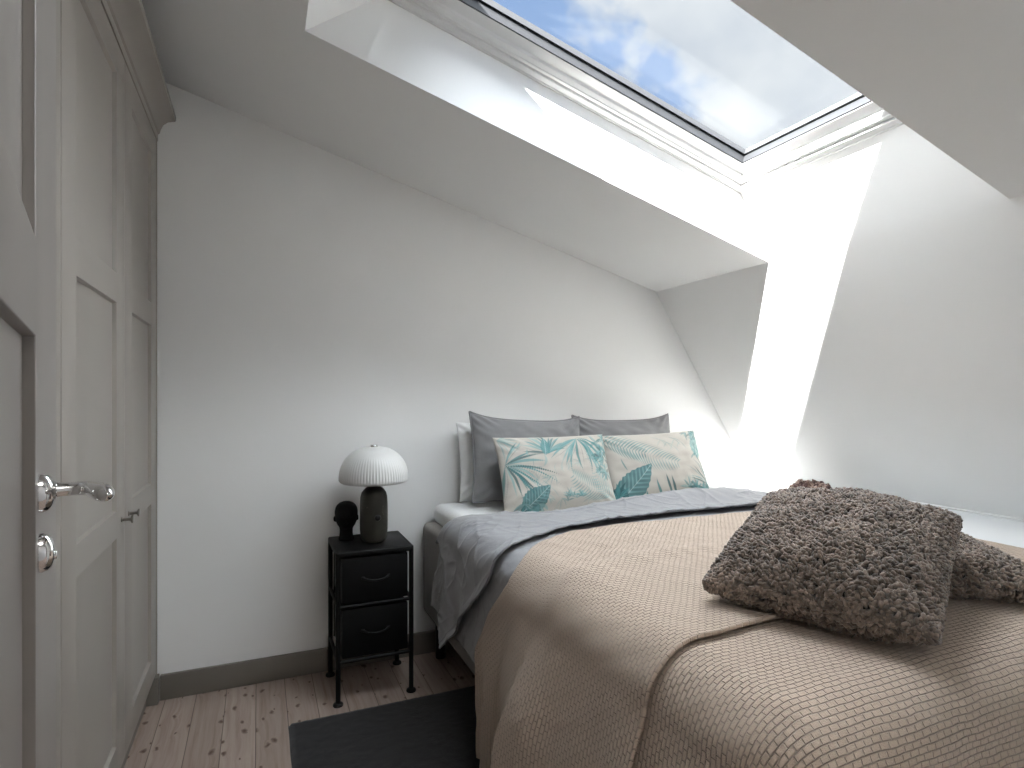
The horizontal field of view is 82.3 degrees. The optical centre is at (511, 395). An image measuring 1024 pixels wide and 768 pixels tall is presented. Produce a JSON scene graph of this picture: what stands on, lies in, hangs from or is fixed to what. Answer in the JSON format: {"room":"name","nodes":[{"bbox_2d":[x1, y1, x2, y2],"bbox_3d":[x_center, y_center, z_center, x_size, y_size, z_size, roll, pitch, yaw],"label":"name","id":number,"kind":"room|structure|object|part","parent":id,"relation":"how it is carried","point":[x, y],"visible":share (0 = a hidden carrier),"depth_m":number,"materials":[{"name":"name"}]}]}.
{"room":"bedroom","nodes":[
{"label":"bedroom","id":0,"kind":"room"},
{"bbox_2d":[124,649,474,767],"bbox_3d":[0.652,1.230,0.924,4.110,0.060,4.380,0,0,-23],"label":"floor","id":1,"kind":"structure","parent":0,"point":[246,726],"depth_m":2.24,"materials":[{"name":"white wood"}]},
{"bbox_2d":[56,0,175,767],"bbox_3d":[-1.182,0.044,1.111,0.682,2.312,2.378,0,0,-23],"label":"wardrobe","id":2,"kind":"object","parent":1,"relation":"on","point":[113,101],"visible":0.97,"depth_m":1.59,"materials":[{"name":"beige paint"}]},
{"bbox_3d":[-0.809,0.036,0.913,0.022,2.102,0.598,0,0,-23],"label":"door","id":3,"kind":"part","parent":2,"relation":"part of","materials":[{"name":"beige paint"}]},
{"bbox_3d":[-1.051,0.036,1.473,0.022,2.102,0.614,0,0,-23],"label":"door","id":4,"kind":"part","parent":2,"relation":"part of","materials":[{"name":"beige paint"}]},
{"bbox_3d":[-1.129,0.362,1.722,0.032,0.025,0.025,0,0,-23],"label":"knob","id":5,"kind":"part","parent":2,"relation":"part of","materials":[{"name":"silver metal"}]},
{"bbox_3d":[-1.169,0.362,1.813,0.032,0.025,0.025,0,0,-23],"label":"knob","id":6,"kind":"part","parent":2,"relation":"part of","materials":[{"name":"silver metal"}]},
{"bbox_3d":[-0.913,-1.058,1.228,0.096,0.107,2.378,0,0,-23],"label":"crown moulding","id":7,"kind":"part","parent":2,"relation":"part of","materials":[{"name":"beige paint"}]},
{"bbox_3d":[-1.288,0.036,2.023,0.022,2.102,0.575,0,0,-23],"label":"door","id":8,"kind":"part","parent":2,"relation":"part of","materials":[{"name":"beige paint"}]},
{"bbox_2d":[326,531,415,707],"bbox_3d":[-0.593,0.902,2.446,0.327,0.595,0.317,0,0,-23],"label":"nightstand","id":9,"kind":"object","parent":1,"relation":"on","point":[368,582],"visible":1,"depth_m":2.33,"materials":[{"name":"black metal"}]},
{"bbox_3d":[-0.779,0.898,2.516,0.018,0.579,0.019,0,0,-23],"label":"leg","id":10,"kind":"part","parent":9,"relation":"part of","materials":[{"name":"black metal"}]},
{"bbox_3d":[-0.727,1.035,2.393,0.015,0.014,0.267,0,0,-23],"label":"rail","id":11,"kind":"part","parent":9,"relation":"part of","materials":[{"name":"black metal"}]},
{"bbox_3d":[-0.727,0.822,2.393,0.015,0.014,0.267,0,0,-23],"label":"rail","id":12,"kind":"part","parent":9,"relation":"part of","materials":[{"name":"black metal"}]},
{"bbox_3d":[-0.646,0.830,2.568,0.262,0.400,0.008,0,0,-23],"label":"panel","id":13,"kind":"part","parent":9,"relation":"part of","materials":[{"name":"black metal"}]},
{"bbox_3d":[-0.674,0.898,2.271,0.018,0.579,0.019,0,0,-23],"label":"leg","id":14,"kind":"part","parent":9,"relation":"part of","materials":[{"name":"black metal"}]},
{"bbox_2d":[334,501,357,540],"bbox_3d":[-0.700,0.524,2.473,0.100,0.162,0.102,0,0,22],"label":"head sculpture","id":15,"kind":"object","parent":9,"relation":"on","point":[346,512],"visible":1,"depth_m":2.44,"materials":[{"name":"black ceramic"}]},
{"bbox_3d":[-0.591,0.928,2.441,0.258,0.189,0.255,0,0,-23],"label":"drawer","id":16,"kind":"part","parent":9,"relation":"part of","materials":[{"name":"black fabric"}]},
{"bbox_3d":[-0.591,0.722,2.441,0.258,0.178,0.255,0,0,-23],"label":"drawer","id":17,"kind":"part","parent":9,"relation":"part of","materials":[{"name":"black fabric"}]},
{"bbox_2d":[338,444,407,542],"bbox_3d":[-0.574,0.403,2.434,0.282,0.404,0.282,0,0,-23],"label":"table lamp","id":18,"kind":"object","parent":9,"relation":"on","point":[372,467],"visible":1,"depth_m":2.37,"materials":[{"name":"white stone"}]},
{"bbox_3d":[-0.574,0.284,2.434,0.282,0.148,0.282,0,0,-23],"label":"lamp shade","id":19,"kind":"part","parent":18,"relation":"part of","materials":[{"name":"white glass"}]},
{"bbox_3d":[-0.544,0.493,2.374,0.025,0.025,0.026,0,0,-23],"label":"dimmer knob","id":20,"kind":"part","parent":18,"relation":"part of","materials":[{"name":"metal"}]},
{"bbox_3d":[-0.542,1.035,2.327,0.287,0.014,0.015,0,0,-23],"label":"rail","id":21,"kind":"part","parent":9,"relation":"part of","materials":[{"name":"black metal"}]},
{"bbox_3d":[-0.542,0.822,2.327,0.287,0.014,0.015,0,0,-23],"label":"rail","id":22,"kind":"part","parent":9,"relation":"part of","materials":[{"name":"black metal"}]},
{"bbox_3d":[-0.536,0.926,2.313,0.114,0.018,0.029,0,0,-23],"label":"handle","id":23,"kind":"part","parent":9,"relation":"part of","materials":[{"name":"black metal"}]},
{"bbox_3d":[-0.536,0.719,2.313,0.114,0.018,0.029,0,0,-23],"label":"handle","id":24,"kind":"part","parent":9,"relation":"part of","materials":[{"name":"black metal"}]},
{"bbox_3d":[-0.410,0.898,2.384,0.018,0.579,0.019,0,0,-23],"label":"leg","id":25,"kind":"part","parent":9,"relation":"part of","materials":[{"name":"black metal"}]},
{"bbox_2d":[288,686,479,767],"bbox_3d":[0.274,1.192,1.695,1.654,0.015,1.656,0,0,-23],"label":"rug","id":26,"kind":"object","parent":1,"relation":"on","point":[438,730],"visible":0.38,"depth_m":2.04,"materials":[{"name":"black fabric"}]},
{"bbox_2d":[423,501,503,674],"bbox_3d":[0.682,0.846,2.072,1.505,0.708,2.065,0,0,-23],"label":"bed","id":27,"kind":"object","parent":1,"relation":"on","point":[445,512],"visible":0.07,"depth_m":2.60,"materials":[{"name":"grey fabric"}]},
{"bbox_3d":[-0.328,1.100,2.690,0.046,0.200,0.046,0,0,-23],"label":"leg","id":28,"kind":"part","parent":27,"relation":"part of","materials":[{"name":"wood"}]},
{"bbox_2d":[456,423,472,502],"bbox_3d":[0.002,0.307,2.833,0.562,0.366,0.152,0,0,-21],"label":"pillow","id":29,"kind":"object","parent":27,"relation":"on","point":[463,429],"visible":0.17,"depth_m":2.71,"materials":[{"name":"white fabric"}]},
{"bbox_3d":[0.688,0.542,2.078,1.435,0.101,2.034,0,0,-23],"label":"mattress","id":30,"kind":"part","parent":27,"relation":"part of","materials":[{"name":"white fabric"}]},
{"bbox_2d":[469,411,579,502],"bbox_3d":[0.079,0.283,2.731,0.600,0.433,0.183,0,0,-23],"label":"pillow","id":31,"kind":"object","parent":27,"relation":"on","point":[487,484],"visible":0.49,"depth_m":2.63,"materials":[{"name":"grey fabric"}]},
{"bbox_2d":[493,434,615,511],"bbox_3d":[0.196,0.338,2.560,0.555,0.320,0.185,0,0,-24],"label":"cushion","id":32,"kind":"object","parent":27,"relation":"on","point":[538,474],"visible":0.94,"depth_m":2.49,"materials":[{"name":"beige fabric"}]},
{"bbox_2d":[430,487,767,662],"bbox_3d":[0.709,0.673,2.079,1.731,0.519,1.344,0,0,-23],"label":"duvet","id":33,"kind":"object","parent":27,"relation":"on","point":[479,554],"visible":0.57,"depth_m":2.14,"materials":[{"name":"grey fabric"}]},
{"bbox_2d":[571,413,669,435],"bbox_3d":[0.584,0.293,2.972,0.586,0.402,0.186,0,0,-20],"label":"pillow","id":34,"kind":"object","parent":27,"relation":"on","point":[660,424],"visible":0.27,"depth_m":2.95,"materials":[{"name":"grey fabric"}]},
{"bbox_2d":[602,430,708,499],"bbox_3d":[0.683,0.340,2.795,0.563,0.331,0.185,0,0,-19],"label":"cushion","id":35,"kind":"object","parent":27,"relation":"on","point":[638,465],"visible":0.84,"depth_m":2.73,"materials":[{"name":"beige fabric"}]},
{"bbox_2d":[474,511,1023,767],"bbox_3d":[0.689,0.805,1.755,1.615,0.731,0.904,0,0,-23],"label":"bedspread","id":36,"kind":"object","parent":27,"relation":"on","point":[569,656],"visible":0.56,"depth_m":1.38,"materials":[{"name":"beige fabric"}]},
{"bbox_2d":[948,531,1023,602],"bbox_3d":[1.016,0.421,1.563,0.500,0.191,0.502,0,0,10],"label":"cushion","id":37,"kind":"object","parent":36,"relation":"on","point":[981,571],"visible":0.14,"depth_m":1.33,"materials":[{"name":"grey fabric"}]},
{"bbox_2d":[632,598,1023,767],"bbox_3d":[0.924,0.911,1.275,1.558,0.881,0.548,0,0,-23],"label":"bedspread","id":38,"kind":"object","parent":27,"relation":"on","point":[775,693],"visible":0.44,"depth_m":0.99,"materials":[{"name":"beige fabric"}]},
{"bbox_2d":[702,486,962,645],"bbox_3d":[0.733,0.358,1.333,0.442,0.361,0.533,0,0,41],"label":"cushion","id":39,"kind":"object","parent":38,"relation":"on","point":[868,564],"visible":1,"depth_m":1.20,"materials":[{"name":"grey fabric"}]},
{"bbox_2d":[707,477,1023,547],"bbox_3d":[1.827,0.843,2.346,0.785,0.715,2.500,0,0,-23],"label":"ledge","id":40,"kind":"object","parent":1,"relation":"on","point":[988,528],"visible":0.05,"depth_m":2.26,"materials":[{"name":"white paint"}]},
{"bbox_2d":[789,479,833,488],"bbox_3d":[1.482,0.446,2.766,0.190,0.077,0.364,0,0,-23],"label":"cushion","id":41,"kind":"object","parent":40,"relation":"on","point":[800,482],"visible":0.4,"depth_m":2.81,"materials":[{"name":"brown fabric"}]},
{"bbox_2d":[157,83,748,674],"bbox_3d":[-0.150,-0.128,2.909,4.210,2.656,0.100,0,0,-23],"label":"wall","id":42,"kind":"structure","parent":0,"point":[316,306],"depth_m":2.56,"materials":[{"name":"white paint"}]},
{"bbox_2d":[160,630,453,700],"bbox_3d":[-0.207,1.150,2.821,2.573,0.100,0.016,0,0,-23],"label":"baseboard","id":43,"kind":"structure","parent":42,"relation":"attached to","point":[178,684],"depth_m":2.44,"materials":[{"name":"grey paint"}]},
{"bbox_2d":[141,0,1023,291],"bbox_3d":[-0.119,-1.018,1.462,3.120,0.876,2.620,0,0,-23],"label":"ceiling","id":44,"kind":"structure","parent":0,"point":[374,85],"depth_m":2.04,"materials":[{"name":"white paint"}]},
{"bbox_2d":[388,0,902,192],"bbox_3d":[0.457,-1.133,1.799,1.643,0.576,0.941,0,0,-23],"label":"window","id":45,"kind":"structure","parent":44,"relation":"attached to","point":[489,27],"depth_m":2.09,"materials":[{"name":"white paint"}]},
{"bbox_2d":[656,124,1023,518],"bbox_3d":[1.565,-0.172,2.190,0.871,1.375,2.620,0,0,-23],"label":"wall","id":46,"kind":"structure","parent":0,"point":[878,344],"depth_m":2.31,"materials":[{"name":"white paint"}]},
{"bbox_2d":[748,475,1023,521],"bbox_3d":[1.923,0.481,2.393,0.012,0.012,2.489,0,0,-23],"label":"trim","id":47,"kind":"structure","parent":46,"relation":"attached to","point":[921,503],"depth_m":2.47,"materials":[{"name":"white paint"}]},
{"bbox_3d":[0.880,-0.114,0.522,4.010,2.628,0.100,0,0,-23],"label":"wall","id":48,"kind":"structure","parent":0,"visible":0},
{"bbox_2d":[0,0,114,767],"bbox_3d":[-0.383,0.177,0.479,0.096,2.030,0.800,0,0,-36],"label":"door","id":49,"kind":"structure","parent":48,"relation":"in","point":[29,487],"depth_m":0.51,"materials":[{"name":"beige paint"}]},
{"bbox_3d":[-0.384,0.086,0.536,0.099,0.018,0.035,0,0,26],"label":"lever handle","id":50,"kind":"part","parent":49,"relation":"part of","materials":[{"name":"silver metal"}]}
]}

